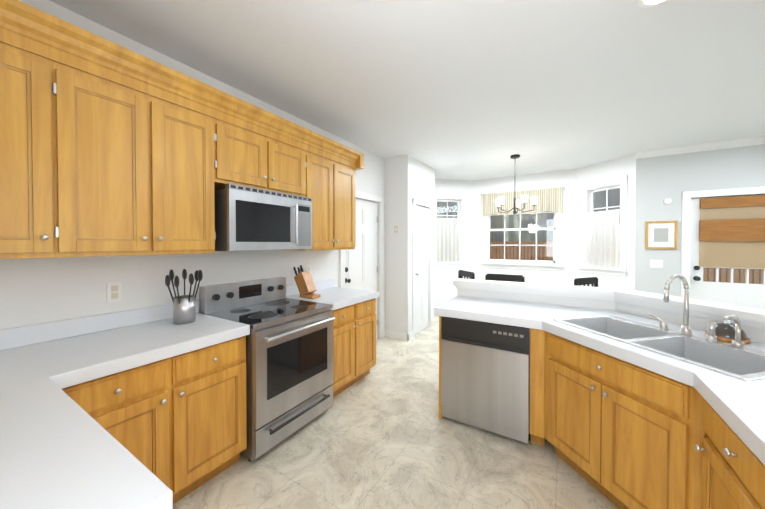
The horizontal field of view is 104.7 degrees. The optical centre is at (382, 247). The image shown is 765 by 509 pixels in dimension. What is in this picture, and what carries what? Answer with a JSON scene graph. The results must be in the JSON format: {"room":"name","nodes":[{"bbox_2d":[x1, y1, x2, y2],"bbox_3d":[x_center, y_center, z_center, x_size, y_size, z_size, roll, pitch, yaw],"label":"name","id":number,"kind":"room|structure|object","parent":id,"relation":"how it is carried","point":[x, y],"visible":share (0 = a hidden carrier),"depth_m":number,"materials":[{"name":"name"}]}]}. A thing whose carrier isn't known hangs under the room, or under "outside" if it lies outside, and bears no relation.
{"room":"kitchen","nodes":[
{"label":"kitchen","id":0,"kind":"room"},
{"bbox_2d":[0,0,384,338],"bbox_3d":[-1.477,0.039,2.236,0.140,2.740,5.770,0,1,32],"label":"wall","id":1,"kind":"structure","parent":0,"point":[37,290],"depth_m":1.93,"materials":[{"name":"white paint"}]},
{"bbox_2d":[0,212,3,258],"bbox_3d":[-1.899,-0.491,1.080,0.340,1.088,0.547,0,1,32],"label":"upper cabinet","id":2,"kind":"object","parent":1,"relation":"attached to","point":[1,213],"depth_m":1.25,"materials":[{"name":"brown wood"}]},
{"bbox_2d":[0,0,79,258],"bbox_3d":[-1.728,-0.495,1.357,0.340,1.088,0.374,0,1,32],"label":"upper cabinet","id":3,"kind":"object","parent":1,"relation":"attached to","point":[40,96],"depth_m":1.33,"materials":[{"name":"brown wood"}]},
{"bbox_2d":[107,282,121,302],"bbox_3d":[-1.648,0.275,1.815,0.009,0.120,0.070,0,1,32],"label":"outlet","id":4,"kind":"object","parent":1,"relation":"attached to","point":[114,291],"depth_m":1.81,"materials":[{"name":"white plastic"}]},
{"bbox_2d":[80,32,219,256],"bbox_3d":[-1.489,-0.500,1.746,0.340,1.088,0.813,0,1,32],"label":"upper cabinet","id":5,"kind":"object","parent":1,"relation":"attached to","point":[91,165],"depth_m":1.66,"materials":[{"name":"brown wood"}]},
{"bbox_2d":[220,92,275,191],"bbox_3d":[-1.150,-0.751,2.293,0.340,0.600,0.480,0,1,32],"label":"upper cabinet","id":6,"kind":"object","parent":1,"relation":"attached to","point":[247,158],"depth_m":2.20,"materials":[{"name":"brown wood"}]},
{"bbox_2d":[214,183,311,250],"bbox_3d":[-0.997,-0.208,2.424,0.471,0.460,0.770,0,1,32],"label":"microwave","id":7,"kind":"object","parent":6,"relation":"attached to","point":[250,219],"visible":0.98,"depth_m":2.19,"materials":[{"name":"silver metal"}]},
{"bbox_2d":[276,116,307,196],"bbox_3d":[-0.969,-0.755,2.587,0.340,0.600,0.481,0,1,32],"label":"upper cabinet","id":8,"kind":"object","parent":1,"relation":"attached to","point":[291,162],"depth_m":2.56,"materials":[{"name":"brown wood"}]},
{"bbox_2d":[306,265,310,272],"bbox_3d":[-0.799,0.257,3.195,0.009,0.120,0.070,0,1,32],"label":"outlet","id":9,"kind":"object","parent":1,"relation":"attached to","point":[308,268],"depth_m":3.19,"materials":[{"name":"white plastic"}]},
{"bbox_2d":[296,132,355,250],"bbox_3d":[-0.644,-0.519,3.118,0.340,1.088,0.760,0,1,32],"label":"upper cabinet","id":10,"kind":"object","parent":1,"relation":"attached to","point":[331,180],"depth_m":3.00,"materials":[{"name":"brown wood"}]},
{"bbox_2d":[345,199,377,338],"bbox_3d":[-0.277,0.359,4.079,0.116,2.036,0.828,0,1,32],"label":"door","id":11,"kind":"structure","parent":1,"relation":"attached to","point":[361,268],"depth_m":4.13,"materials":[{"name":"white wood"}]},
{"bbox_2d":[339,191,383,338],"bbox_3d":[-0.257,0.317,4.066,0.024,2.135,1.010,0,1,32],"label":"door frame","id":12,"kind":"structure","parent":1,"relation":"attached to","point":[367,196],"depth_m":4.42,"materials":[{"name":"white wood"}]},
{"bbox_2d":[173,315,618,508],"bbox_3d":[1.882,1.466,1.731,7.330,0.100,8.800,0,1,32],"label":"floor","id":13,"kind":"structure","parent":0,"point":[381,435],"depth_m":1.93,"materials":[{"name":"tile"}]},
{"bbox_2d":[63,386,109,432],"bbox_3d":[-1.316,1.002,0.830,0.416,0.852,0.698,0,1,32],"label":"base cabinet","id":14,"kind":"object","parent":13,"relation":"on","point":[98,411],"depth_m":1.28,"materials":[{"name":"brown wood"}]},
{"bbox_2d":[0,327,172,508],"bbox_3d":[-1.308,0.493,0.796,1.657,0.162,0.660,0,1,32],"label":"countertop","id":15,"kind":"structure","parent":14,"relation":"on","point":[60,448],"depth_m":0.76,"materials":[{"name":"white"}]},
{"bbox_2d":[20,299,249,373],"bbox_3d":[-1.343,0.481,1.701,0.649,0.162,0.845,0,1,32],"label":"countertop","id":16,"kind":"structure","parent":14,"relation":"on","point":[120,341],"depth_m":1.66,"materials":[{"name":"white"}]},
{"bbox_2d":[165,269,202,323],"bbox_3d":[-1.308,0.320,1.953,0.227,0.348,0.199,0,1,32],"label":"utensil crock","id":17,"kind":"object","parent":16,"relation":"on","point":[184,308],"visible":1,"depth_m":1.91,"materials":[{"name":"silver metal"}]},
{"bbox_2d":[62,351,193,503],"bbox_3d":[-1.446,0.993,1.521,0.669,0.852,0.533,0,1,32],"label":"base cabinet","id":18,"kind":"object","parent":13,"relation":"on","point":[177,425],"depth_m":1.49,"materials":[{"name":"brown wood"}]},
{"bbox_2d":[194,336,246,489],"bbox_3d":[-1.267,0.988,1.859,0.619,0.852,0.510,0,1,32],"label":"base cabinet","id":19,"kind":"object","parent":13,"relation":"on","point":[220,406],"depth_m":1.76,"materials":[{"name":"brown wood"}]},
{"bbox_2d":[199,277,335,461],"bbox_3d":[-0.871,0.850,2.361,0.736,1.115,0.758,0,1,32],"label":"range","id":20,"kind":"object","parent":13,"relation":"on","point":[289,368],"visible":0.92,"depth_m":2.18,"materials":[{"name":"silver metal"}]},
{"bbox_2d":[333,302,361,396],"bbox_3d":[-0.613,0.974,2.921,0.619,0.852,0.459,0,1,32],"label":"base cabinet","id":21,"kind":"object","parent":13,"relation":"on","point":[347,325],"depth_m":2.80,"materials":[{"name":"brown wood"}]},
{"bbox_2d":[286,279,378,309],"bbox_3d":[-0.514,0.462,3.051,0.645,0.162,0.793,0,1,32],"label":"countertop","id":22,"kind":"structure","parent":21,"relation":"on","point":[340,297],"depth_m":3.00,"materials":[{"name":"white"}]},
{"bbox_2d":[293,265,320,298],"bbox_3d":[-0.745,0.330,2.887,0.271,0.303,0.110,0,1,32],"label":"knife block","id":23,"kind":"object","parent":22,"relation":"on","point":[304,281],"visible":1,"depth_m":2.85,"materials":[{"name":"brown wood"}]},
{"bbox_2d":[362,298,375,377],"bbox_3d":[-0.446,0.970,3.193,0.619,0.852,0.459,0,1,32],"label":"base cabinet","id":24,"kind":"object","parent":13,"relation":"on","point":[369,306],"depth_m":3.11,"materials":[{"name":"brown wood"}]},
{"bbox_2d":[458,270,474,278],"bbox_3d":[1.412,0.863,4.384,0.440,1.035,0.440,0,1,-13],"label":"chair","id":25,"kind":"object","parent":13,"relation":"on","point":[467,274],"visible":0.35,"depth_m":4.29,"materials":[{"name":"black wood"}]},
{"bbox_2d":[441,316,529,442],"bbox_3d":[0.887,0.982,2.449,0.640,0.850,0.570,0,1,32],"label":"dishwasher","id":26,"kind":"object","parent":13,"relation":"on","point":[485,375],"visible":0.92,"depth_m":2.20,"materials":[{"name":"silver metal"}]},
{"bbox_2d":[485,273,524,281],"bbox_3d":[1.495,0.849,3.546,0.440,1.085,0.440,0,1,32],"label":"chair","id":27,"kind":"object","parent":13,"relation":"on","point":[506,277],"visible":0.1,"depth_m":3.36,"materials":[{"name":"grey metal"}]},
{"bbox_2d":[574,277,597,286],"bbox_3d":[2.538,0.886,3.962,0.440,1.000,0.440,0,1,-22],"label":"chair","id":28,"kind":"object","parent":13,"relation":"on","point":[585,281],"visible":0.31,"depth_m":3.77,"materials":[{"name":"grey metal"}]},
{"bbox_2d":[535,330,694,508],"bbox_3d":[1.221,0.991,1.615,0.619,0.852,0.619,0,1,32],"label":"base cabinet","id":29,"kind":"object","parent":13,"relation":"on","point":[619,433],"depth_m":1.53,"materials":[{"name":"brown wood"}]},
{"bbox_2d":[695,389,764,508],"bbox_3d":[1.369,1.003,0.748,0.620,0.852,0.640,0,1,32],"label":"base cabinet","id":30,"kind":"object","parent":13,"relation":"on","point":[728,475],"depth_m":1.03,"materials":[{"name":"brown wood"}]},
{"bbox_2d":[434,296,764,465],"bbox_3d":[0.393,0.547,0.463,1.990,0.062,4.600,0,1,32],"label":"countertop","id":31,"kind":"structure","parent":30,"relation":"on","point":[737,405],"depth_m":1.46,"materials":[{"name":"white"}]},
{"bbox_2d":[553,315,764,380],"bbox_3d":[1.512,0.592,1.622,0.500,0.194,0.920,0,1,-13],"label":"sink","id":32,"kind":"object","parent":31,"relation":"in","point":[744,364],"visible":0.52,"depth_m":1.59,"materials":[{"name":"silver metal"}]},
{"bbox_2d":[650,274,743,348],"bbox_3d":[1.703,0.322,1.615,0.300,0.346,0.338,0,1,32],"label":"faucet","id":33,"kind":"object","parent":31,"relation":"on","point":[711,336],"visible":1,"depth_m":1.63,"materials":[{"name":"silver metal"}]},
{"bbox_2d":[705,320,750,343],"bbox_3d":[1.871,0.443,1.603,0.160,0.112,0.160,0,1,32],"label":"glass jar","id":34,"kind":"object","parent":31,"relation":"on","point":[725,332],"visible":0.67,"depth_m":1.57,"materials":[{"name":"clear glass"}]},
{"bbox_2d":[385,155,411,332],"bbox_3d":[0.234,0.009,4.500,0.400,2.740,0.120,0,1,32],"label":"wall","id":35,"kind":"structure","parent":0,"point":[398,176],"depth_m":4.43,"materials":[{"name":"white paint"}]},
{"bbox_2d":[383,318,434,340],"bbox_3d":[3.103,1.340,3.332,6.530,0.110,3.489,0,1,32],"label":"baseboard","id":36,"kind":"structure","parent":35,"relation":"attached to","point":[399,335],"depth_m":4.45,"materials":[{"name":"white wood"}]},
{"bbox_2d":[49,0,764,179],"bbox_3d":[1.882,-1.383,1.693,7.330,0.120,8.800,0,1,32],"label":"ceiling","id":37,"kind":"structure","parent":0,"point":[465,89],"depth_m":2.20,"materials":[{"name":"white paint"}]},
{"bbox_2d":[495,154,537,213],"bbox_3d":[1.980,-0.924,4.403,0.598,0.869,0.576,0,1,32],"label":"pendant chandelier","id":38,"kind":"object","parent":37,"relation":"hanging from","point":[499,202],"visible":1,"depth_m":4.32,"materials":[{"name":"white glass"}]},
{"bbox_2d":[638,0,668,7],"bbox_3d":[1.445,-1.317,1.528,0.190,0.007,0.190,0,1,32],"label":"recessed light","id":39,"kind":"object","parent":37,"relation":"in","point":[646,3],"visible":1,"depth_m":1.59,"materials":[{"name":"white"}]},
{"bbox_2d":[411,157,431,330],"bbox_3d":[0.597,0.004,4.822,0.120,2.740,0.810,0,1,32],"label":"wall","id":40,"kind":"structure","parent":0,"point":[421,187],"depth_m":4.78,"materials":[{"name":"white paint"}]},
{"bbox_2d":[415,205,427,333],"bbox_3d":[0.640,0.349,4.806,0.116,2.036,0.608,0,1,32],"label":"pantry door","id":41,"kind":"structure","parent":40,"relation":"in","point":[421,277],"depth_m":4.83,"materials":[{"name":"white wood"}]},
{"bbox_2d":[412,198,432,337],"bbox_3d":[0.661,0.315,4.793,0.024,2.120,0.760,0,1,32],"label":"door frame","id":42,"kind":"structure","parent":40,"relation":"attached to","point":[420,202],"depth_m":4.51,"materials":[{"name":"white wood"}]},
{"bbox_2d":[432,169,434,318],"bbox_3d":[0.615,-0.003,5.357,0.650,2.740,0.120,0,1,32],"label":"wall","id":43,"kind":"structure","parent":0,"point":[433,186],"depth_m":5.20,"materials":[{"name":"white paint"}]},
{"bbox_2d":[434,179,471,307],"bbox_3d":[1.377,-0.013,6.104,0.955,2.740,0.140,0,1,-11],"label":"wall","id":44,"kind":"structure","parent":0,"point":[445,289],"depth_m":6.04,"materials":[{"name":"white paint"}]},
{"bbox_2d":[434,193,467,267],"bbox_3d":[1.352,-0.340,6.059,0.790,1.495,0.190,0,1,-11],"label":"bay window","id":45,"kind":"structure","parent":44,"relation":"in","point":[461,201],"depth_m":6.06,"materials":[{"name":"white wood"}]},
{"bbox_2d":[436,218,465,261],"bbox_3d":[1.369,-0.152,5.979,0.680,0.882,0.036,0,1,-11],"label":"cafe curtain","id":46,"kind":"object","parent":45,"relation":"hanging from","point":[449,239],"visible":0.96,"depth_m":5.98,"materials":[{"name":"white fabric"}]},
{"bbox_2d":[472,169,575,284],"bbox_3d":[2.662,-0.007,5.717,1.800,2.740,0.140,0,1,32],"label":"wall","id":47,"kind":"structure","parent":0,"point":[565,180],"depth_m":5.49,"materials":[{"name":"white paint"}]},
{"bbox_2d":[480,211,563,270],"bbox_3d":[2.644,-0.335,5.683,1.450,1.495,0.190,0,1,32],"label":"bay window","id":48,"kind":"structure","parent":47,"relation":"in","point":[536,264],"depth_m":5.64,"materials":[{"name":"white wood"}]},
{"bbox_2d":[481,187,562,216],"bbox_3d":[2.592,-0.842,5.591,1.480,0.472,0.044,0,1,32],"label":"valance","id":49,"kind":"object","parent":48,"relation":"attached to","point":[550,199],"visible":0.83,"depth_m":5.51,"materials":[{"name":"fabric"}]},
{"bbox_2d":[575,153,635,289],"bbox_3d":[3.587,0.006,4.744,0.140,2.740,0.955,0,1,-16],"label":"wall","id":50,"kind":"structure","parent":0,"point":[617,167],"depth_m":4.51,"materials":[{"name":"white paint"}]},
{"bbox_2d":[577,175,627,275],"bbox_3d":[3.552,-0.322,4.738,0.190,1.495,0.790,0,1,-16],"label":"window","id":51,"kind":"structure","parent":50,"relation":"in","point":[587,191],"depth_m":4.63,"materials":[{"name":"white wood"}]},
{"bbox_2d":[580,209,622,267],"bbox_3d":[3.470,-0.135,4.718,0.036,0.882,0.680,0,1,-16],"label":"cafe curtain","id":52,"kind":"object","parent":51,"relation":"hanging from","point":[600,238],"visible":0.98,"depth_m":4.68,"materials":[{"name":"white fabric"}]},
{"bbox_2d":[453,278,764,343],"bbox_3d":[1.508,0.876,2.144,2.222,1.070,0.950,0,1,32],"label":"half wall ledge","id":53,"kind":"object","parent":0,"point":[702,313],"visible":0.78,"depth_m":2.25,"materials":[{"name":"white paint"}]},
{"bbox_2d":[635,144,764,296],"bbox_3d":[5.089,0.023,3.460,3.300,2.740,0.140,0,1,32],"label":"wall","id":54,"kind":"structure","parent":0,"point":[660,180],"depth_m":4.04,"materials":[{"name":"grey paint"}]},
{"bbox_2d":[649,260,662,267],"bbox_3d":[3.840,0.234,4.142,0.140,0.120,0.010,0,1,32],"label":"light switch","id":55,"kind":"object","parent":54,"relation":"attached to","point":[656,263],"depth_m":4.14,"materials":[{"name":"white plastic"}]},
{"bbox_2d":[645,220,677,248],"bbox_3d":[3.875,-0.171,4.108,0.330,0.390,0.020,0,1,32],"label":"framed art","id":56,"kind":"object","parent":54,"relation":"attached to","point":[661,234],"visible":0.96,"depth_m":4.11,"materials":[{"name":"white paper"}]},
{"bbox_2d":[664,198,671,203],"bbox_3d":[3.929,-0.635,4.065,0.080,0.080,0.028,0,1,32],"label":"smoke detector","id":57,"kind":"object","parent":54,"relation":"attached to","point":[667,201],"depth_m":4.05,"materials":[{"name":"white plastic"}]},
{"bbox_2d":[636,136,764,158],"bbox_3d":[5.037,-1.303,3.357,3.300,0.084,0.060,0,1,32],"label":"crown molding","id":58,"kind":"structure","parent":54,"relation":"attached to","point":[708,146],"depth_m":3.87,"materials":[{"name":"white"}]},
{"bbox_2d":[681,186,764,297],"bbox_3d":[4.467,0.322,3.751,0.970,2.135,0.024,0,1,32],"label":"door frame","id":59,"kind":"structure","parent":54,"relation":"attached to","point":[687,196],"depth_m":3.96,"materials":[{"name":"white wood"}]},
{"bbox_2d":[690,194,764,308],"bbox_3d":[4.481,0.363,3.774,0.788,2.036,0.121,0,1,32],"label":"door","id":60,"kind":"structure","parent":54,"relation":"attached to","point":[747,293],"depth_m":3.86,"materials":[{"name":"white wood"}]},
{"bbox_2d":[699,195,764,268],"bbox_3d":[4.476,-0.191,3.758,0.618,0.900,0.046,0,1,32],"label":"window shade","id":61,"kind":"object","parent":60,"relation":"attached to","point":[731,232],"visible":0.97,"depth_m":3.76,"materials":[{"name":"beige fabric"}]},
{"label":"outside","id":62,"kind":"structure","parent":0,"visible":0},
{"bbox_2d":[437,188,619,240],"bbox_3d":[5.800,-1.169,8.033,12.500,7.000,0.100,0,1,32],"label":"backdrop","id":63,"kind":"structure","parent":62,"point":[542,221],"depth_m":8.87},
{"bbox_2d":[490,241,761,283],"bbox_3d":[5.708,1.083,7.914,12.500,2.500,0.050,0,1,32],"label":"fence","id":64,"kind":"object","parent":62,"point":[495,247],"depth_m":8.54,"materials":[{"name":"brown wood"}]}
]}

